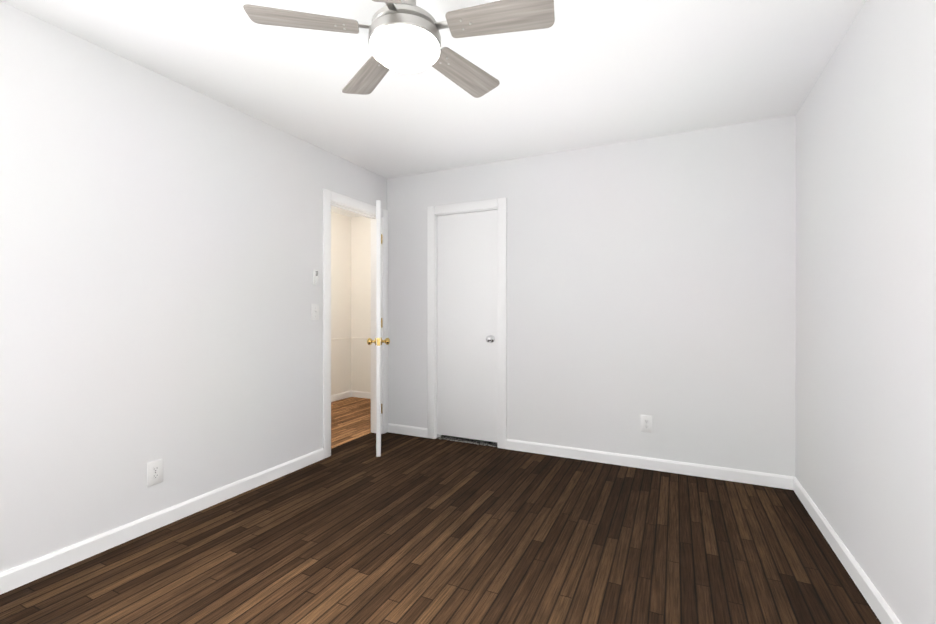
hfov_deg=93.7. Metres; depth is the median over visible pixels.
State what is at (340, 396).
baseboard
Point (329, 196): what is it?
door frame
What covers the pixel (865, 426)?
wall
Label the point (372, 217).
trim
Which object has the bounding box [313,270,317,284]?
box
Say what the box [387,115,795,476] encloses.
wall
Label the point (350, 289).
wall
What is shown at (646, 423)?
electrical outlet
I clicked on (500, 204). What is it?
trim
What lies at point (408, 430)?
baseboard
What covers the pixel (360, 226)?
wall
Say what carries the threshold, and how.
on the floor
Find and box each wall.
[0,1,386,572]
[331,212,350,394]
[351,216,370,391]
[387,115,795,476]
[795,0,935,623]
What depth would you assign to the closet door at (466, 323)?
3.93 m
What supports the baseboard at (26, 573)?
attached to the wall at (161, 248)
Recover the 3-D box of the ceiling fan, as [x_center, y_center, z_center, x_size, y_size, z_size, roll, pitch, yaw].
[-0.208,-1.109,1.593,1.018,0.376,1.063,0,0,25]
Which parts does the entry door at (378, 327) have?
entry door knob, entry door knob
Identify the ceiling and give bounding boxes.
[0,0,865,216]
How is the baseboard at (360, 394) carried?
attached to the wall at (360, 226)
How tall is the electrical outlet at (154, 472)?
0.126 m
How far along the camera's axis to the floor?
2.13 m
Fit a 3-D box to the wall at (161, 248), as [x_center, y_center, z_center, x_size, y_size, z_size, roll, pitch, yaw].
[-1.530,-0.064,2.857,0.120,2.470,5.950,0,0,25]
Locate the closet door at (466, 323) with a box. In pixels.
[437,210,496,441]
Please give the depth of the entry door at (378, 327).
3.52 m
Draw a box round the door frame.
[323,188,387,458]
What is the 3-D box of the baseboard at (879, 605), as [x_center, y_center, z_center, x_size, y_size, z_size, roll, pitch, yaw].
[1.198,1.131,0.878,0.014,0.085,4.460,0,0,25]
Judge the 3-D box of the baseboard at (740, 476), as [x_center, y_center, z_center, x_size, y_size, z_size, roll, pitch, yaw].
[1.242,1.128,3.317,2.019,0.085,0.014,0,0,25]
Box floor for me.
[0,397,880,623]
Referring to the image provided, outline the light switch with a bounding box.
[311,304,318,319]
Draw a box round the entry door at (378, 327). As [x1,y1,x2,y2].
[367,200,389,456]
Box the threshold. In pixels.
[436,435,496,446]
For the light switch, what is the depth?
3.41 m
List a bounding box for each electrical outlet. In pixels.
[147,459,162,486]
[641,415,651,432]
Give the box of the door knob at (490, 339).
[486,335,494,342]
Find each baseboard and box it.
[0,448,323,594]
[331,391,350,401]
[351,390,370,398]
[388,423,426,437]
[506,439,793,489]
[793,477,901,623]
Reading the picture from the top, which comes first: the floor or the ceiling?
the ceiling
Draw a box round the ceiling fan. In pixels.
[243,0,554,97]
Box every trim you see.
[331,201,381,433]
[427,198,506,448]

